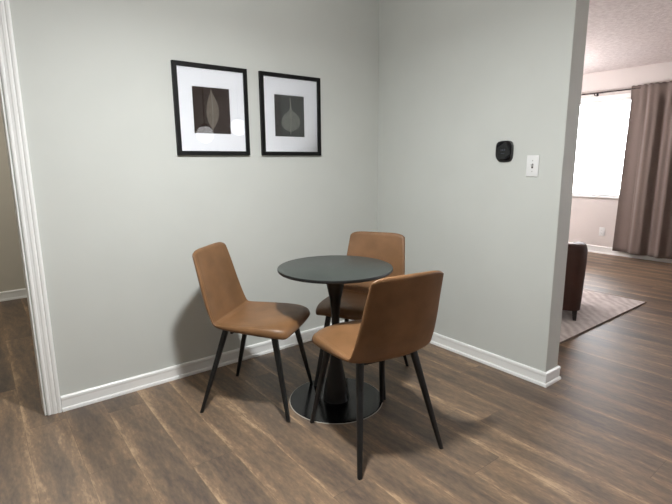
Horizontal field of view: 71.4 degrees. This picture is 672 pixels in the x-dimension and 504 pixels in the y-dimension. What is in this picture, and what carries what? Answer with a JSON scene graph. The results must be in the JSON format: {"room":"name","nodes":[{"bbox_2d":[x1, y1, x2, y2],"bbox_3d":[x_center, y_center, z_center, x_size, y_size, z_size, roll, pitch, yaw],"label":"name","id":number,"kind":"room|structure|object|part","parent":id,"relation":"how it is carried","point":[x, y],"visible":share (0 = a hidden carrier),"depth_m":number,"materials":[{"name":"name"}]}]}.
{"room":"dining room","nodes":[
{"label":"dining room","id":0,"kind":"room"},
{"bbox_2d":[0,105,25,291],"bbox_3d":[-3.188,-0.762,4.413,4.600,2.470,0.120,-9,14,-37],"label":"wall","id":1,"kind":"structure","parent":0,"point":[11,267],"depth_m":4.48,"materials":[{"name":"beige paint"}]},
{"bbox_2d":[0,288,26,301],"bbox_3d":[-3.137,0.415,4.584,4.600,0.092,0.019,-9,14,-37],"label":"baseboard","id":2,"kind":"structure","parent":1,"relation":"attached to","point":[18,293],"depth_m":4.57,"materials":[{"name":"white paint"}]},
{"bbox_2d":[0,0,378,414],"bbox_3d":[-1.531,-0.367,2.305,4.600,2.470,0.120,-9,14,-37],"label":"wall","id":3,"kind":"structure","parent":0,"point":[122,217],"depth_m":2.67,"materials":[{"name":"paint"}]},
{"bbox_2d":[0,0,61,415],"bbox_3d":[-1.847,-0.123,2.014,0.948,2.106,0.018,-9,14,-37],"label":"trim","id":4,"kind":"structure","parent":3,"relation":"attached to","point":[8,61],"depth_m":2.27,"materials":[{"name":"white paint"}]},
{"bbox_2d":[60,319,352,411],"bbox_3d":[-0.561,0.672,3.173,2.279,0.085,0.019,-9,14,-37],"label":"baseboard","id":5,"kind":"structure","parent":3,"relation":"attached to","point":[96,394],"depth_m":2.83,"materials":[{"name":"white paint"}]},
{"bbox_2d":[170,60,249,154],"bbox_3d":[-0.726,-0.834,2.759,0.455,0.514,0.022,-9,14,-37],"label":"picture frame","id":6,"kind":"object","parent":3,"relation":"attached to","point":[211,111],"visible":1,"depth_m":2.75,"materials":[{"name":"black wood"}]},
{"bbox_2d":[192,86,230,133],"bbox_3d":[-0.733,-0.834,2.761,0.248,0.281,0.001,-9,14,-37],"label":"print","id":7,"kind":"object","parent":6,"relation":"attached to","point":[211,105],"depth_m":2.76,"materials":[{"name":"brown paper"}]},
{"bbox_2d":[258,71,320,154],"bbox_3d":[-0.293,-0.901,3.088,0.462,0.514,0.022,-9,14,-37],"label":"picture frame","id":8,"kind":"object","parent":3,"relation":"attached to","point":[290,105],"visible":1,"depth_m":3.08,"materials":[{"name":"black wood"}]},
{"bbox_2d":[274,94,304,136],"bbox_3d":[-0.306,-0.896,3.085,0.248,0.282,0.001,-9,14,-37],"label":"print","id":9,"kind":"object","parent":8,"relation":"attached to","point":[289,109],"depth_m":3.08,"materials":[{"name":"grey paper"}]},
{"bbox_2d":[0,252,671,503],"bbox_3d":[1.148,0.844,2.704,9.320,0.100,8.610,-9,14,-37],"label":"floor","id":10,"kind":"structure","parent":0,"point":[601,433],"depth_m":2.28,"materials":[{"name":"brown wood"}]},
{"bbox_2d":[192,242,312,421],"bbox_3d":[-0.436,0.396,2.557,0.561,0.864,0.456,2,11,13],"label":"dining chair","id":11,"kind":"object","parent":10,"relation":"on","point":[228,309],"visible":1,"depth_m":2.48,"materials":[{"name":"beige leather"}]},
{"bbox_3d":[-0.638,0.618,2.466,0.182,0.461,0.037,-3,11,-15],"label":"leg","id":12,"kind":"part","parent":11,"relation":"part of","materials":[{"name":"black metal"}]},
{"bbox_3d":[-0.642,0.156,2.559,0.130,0.386,0.426,2,11,13],"label":"backrest","id":13,"kind":"part","parent":11,"relation":"part of","materials":[{"name":"beige leather"}]},
{"bbox_3d":[-0.558,0.553,2.799,0.182,0.461,0.037,9,14,41],"label":"leg","id":14,"kind":"part","parent":11,"relation":"part of","materials":[{"name":"black metal"}]},
{"bbox_3d":[-0.384,0.358,2.537,0.447,0.074,0.454,2,11,13],"label":"seat","id":15,"kind":"part","parent":11,"relation":"part of","materials":[{"name":"beige leather"}]},
{"bbox_3d":[-0.281,0.628,2.381,0.137,0.459,0.037,10,15,42],"label":"leg","id":16,"kind":"part","parent":11,"relation":"part of","materials":[{"name":"black metal"}]},
{"bbox_3d":[-0.200,0.562,2.716,0.137,0.459,0.037,-4,11,-16],"label":"leg","id":17,"kind":"part","parent":11,"relation":"part of","materials":[{"name":"black metal"}]},
{"bbox_2d":[277,255,392,423],"bbox_3d":[-0.002,0.448,2.539,0.606,0.757,0.606,-9,14,-37],"label":"bistro table","id":18,"kind":"object","parent":10,"relation":"on","point":[337,402],"visible":0.86,"depth_m":2.50,"materials":[{"name":"black metal"}]},
{"bbox_3d":[0.001,0.816,2.610,0.512,0.005,0.512,-9,14,-37],"label":"plate","id":19,"kind":"part","parent":18,"relation":"part of","materials":[{"name":"black metal"}]},
{"bbox_2d":[314,231,408,399],"bbox_3d":[0.166,0.341,2.816,0.456,0.864,0.562,4,11,23],"label":"dining chair","id":20,"kind":"object","parent":10,"relation":"on","point":[387,247],"visible":0.48,"depth_m":2.92,"materials":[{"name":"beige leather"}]},
{"bbox_3d":[-0.071,0.556,2.740,0.138,0.459,0.037,-9,14,-36],"label":"leg","id":21,"kind":"part","parent":20,"relation":"part of","materials":[{"name":"black metal"}]},
{"bbox_3d":[0.145,0.311,2.760,0.454,0.074,0.447,4,11,23],"label":"seat","id":22,"kind":"part","parent":20,"relation":"part of","materials":[{"name":"beige leather"}]},
{"bbox_3d":[0.246,0.072,2.961,0.426,0.386,0.130,4,11,23],"label":"backrest","id":23,"kind":"part","parent":20,"relation":"part of","materials":[{"name":"beige leather"}]},
{"bbox_3d":[0.251,0.580,2.606,0.037,0.459,0.138,-2,11,-7],"label":"leg","id":24,"kind":"part","parent":20,"relation":"part of","materials":[{"name":"black metal"}]},
{"bbox_3d":[0.393,0.518,2.939,0.181,0.462,0.037,-9,14,-38],"label":"leg","id":25,"kind":"part","parent":20,"relation":"part of","materials":[{"name":"black metal"}]},
{"bbox_2d":[310,270,443,479],"bbox_3d":[0.177,0.465,2.175,0.456,0.864,0.560,-6,13,-28],"label":"dining chair","id":26,"kind":"object","parent":10,"relation":"on","point":[399,317],"visible":1,"depth_m":1.96,"materials":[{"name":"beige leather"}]},
{"bbox_3d":[-0.070,0.642,2.303,0.137,0.460,0.037,6,13,31],"label":"leg","id":27,"kind":"part","parent":26,"relation":"part of","materials":[{"name":"black metal"}]},
{"bbox_3d":[0.105,0.705,1.986,0.037,0.461,0.182,0,11,0],"label":"leg","id":28,"kind":"part","parent":26,"relation":"part of","materials":[{"name":"black metal"}]},
{"bbox_3d":[0.151,0.417,2.213,0.454,0.074,0.447,-6,13,-28],"label":"seat","id":29,"kind":"part","parent":26,"relation":"part of","materials":[{"name":"beige leather"}]},
{"bbox_3d":[0.238,0.608,2.465,0.037,0.460,0.137,0,11,2],"label":"leg","id":30,"kind":"part","parent":26,"relation":"part of","materials":[{"name":"black metal"}]},
{"bbox_3d":[0.275,0.267,1.948,0.426,0.386,0.130,-6,13,-28],"label":"backrest","id":31,"kind":"part","parent":26,"relation":"part of","materials":[{"name":"beige leather"}]},
{"bbox_3d":[0.412,0.671,2.148,0.182,0.461,0.037,7,13,33],"label":"leg","id":32,"kind":"part","parent":26,"relation":"part of","materials":[{"name":"black metal"}]},
{"bbox_2d":[559,289,646,343],"bbox_3d":[1.364,0.396,4.717,1.857,0.013,2.500,-9,14,-37],"label":"area rug","id":33,"kind":"object","parent":10,"relation":"on","point":[596,308],"visible":0.27,"depth_m":4.02,"materials":[{"name":"beige carpet"}]},
{"bbox_2d":[562,242,587,320],"bbox_3d":[1.819,0.173,4.160,0.700,0.632,0.710,5,12,27],"label":"armchair","id":34,"kind":"object","parent":33,"relation":"on","point":[577,252],"visible":0.38,"depth_m":3.73,"materials":[{"name":"brown leather"}]},
{"bbox_3d":[1.948,0.511,3.821,0.040,0.095,0.040,5,12,27],"label":"leg","id":35,"kind":"part","parent":34,"relation":"part of","materials":[{"name":"black wood"}]},
{"bbox_2d":[377,0,589,371],"bbox_3d":[-0.004,-0.739,4.168,0.140,2.470,4.162,-9,14,-37],"label":"wall","id":36,"kind":"structure","parent":0,"point":[458,79],"depth_m":2.88,"materials":[{"name":"paint"}]},
{"bbox_2d":[430,332,560,387],"bbox_3d":[0.320,0.506,3.994,0.178,0.085,3.172,-9,14,-37],"label":"baseboard","id":37,"kind":"structure","parent":36,"relation":"attached to","point":[544,379],"depth_m":2.95,"materials":[{"name":"white paint"}]},
{"bbox_2d":[495,141,513,161],"bbox_3d":[0.989,-0.592,2.750,0.027,0.124,0.108,-9,14,-37],"label":"thermostat","id":38,"kind":"object","parent":36,"relation":"attached to","point":[504,151],"visible":1,"depth_m":2.73,"materials":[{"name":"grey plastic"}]},
{"bbox_2d":[526,155,539,176],"bbox_3d":[1.101,-0.484,2.627,0.022,0.120,0.073,-9,14,-37],"label":"light switch","id":39,"kind":"object","parent":36,"relation":"attached to","point":[532,167],"visible":1,"depth_m":2.63,"materials":[{"name":"white plastic"}]},
{"bbox_2d":[568,61,671,246],"bbox_3d":[4.758,-0.976,5.202,0.130,2.470,8.310,-9,14,-37],"label":"wall","id":40,"kind":"structure","parent":0,"point":[588,214],"depth_m":6.47,"materials":[{"name":"paint"}]},
{"bbox_2d":[572,93,630,198],"bbox_3d":[3.705,-1.445,6.466,0.165,1.372,1.880,-9,14,-37],"label":"window","id":41,"kind":"structure","parent":40,"relation":"in","point":[625,96],"depth_m":6.43,"materials":[{"name":"white paint"}]},
{"bbox_3d":[3.710,-0.782,6.594,0.165,0.022,1.880,-9,14,-37],"label":"sill","id":42,"kind":"part","parent":41,"relation":"part of","materials":[{"name":"white paint"}]},
{"bbox_3d":[3.662,-1.449,6.431,0.018,1.350,1.850,-9,14,-37],"label":"casing","id":43,"kind":"part","parent":41,"relation":"part of","materials":[{"name":"white paint"}]},
{"bbox_2d":[599,227,604,235],"bbox_3d":[3.739,-0.287,6.571,0.008,0.120,0.073,-9,14,-37],"label":"wall outlet","id":44,"kind":"object","parent":40,"relation":"attached to","point":[601,229],"visible":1,"depth_m":6.57,"materials":[{"name":"white plastic"}]},
{"bbox_2d":[581,88,638,96],"bbox_3d":[3.753,-2.097,6.092,0.119,0.069,2.858,-9,14,-37],"label":"curtain rod","id":45,"kind":"object","parent":40,"relation":"attached to","point":[597,93],"visible":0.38,"depth_m":6.23,"materials":[{"name":"brown metal"}]},
{"bbox_2d":[612,81,671,258],"bbox_3d":[4.078,-0.993,5.776,0.121,2.156,1.080,-8,13,-34],"label":"curtain","id":46,"kind":"object","parent":45,"relation":"hanging from","point":[643,225],"visible":1,"depth_m":5.94,"materials":[{"name":"fabric"}]},
{"bbox_2d":[568,242,671,262],"bbox_3d":[5.016,0.270,4.989,0.019,0.100,7.300,-9,14,-37],"label":"baseboard","id":47,"kind":"structure","parent":40,"relation":"attached to","point":[591,248],"depth_m":6.44,"materials":[{"name":"white paint"}]},
{"bbox_2d":[583,0,671,73],"bbox_3d":[1.128,-1.689,2.214,9.320,0.120,8.610,-9,14,-37],"label":"ceiling","id":48,"kind":"structure","parent":0,"point":[621,34],"depth_m":4.45,"materials":[{"name":"white paint"}]},
{"label":"outside","id":49,"kind":"structure","parent":0,"visible":0},
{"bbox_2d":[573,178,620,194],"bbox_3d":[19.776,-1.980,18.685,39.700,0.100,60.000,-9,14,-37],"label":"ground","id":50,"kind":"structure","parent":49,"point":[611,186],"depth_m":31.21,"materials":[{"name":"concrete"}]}
]}

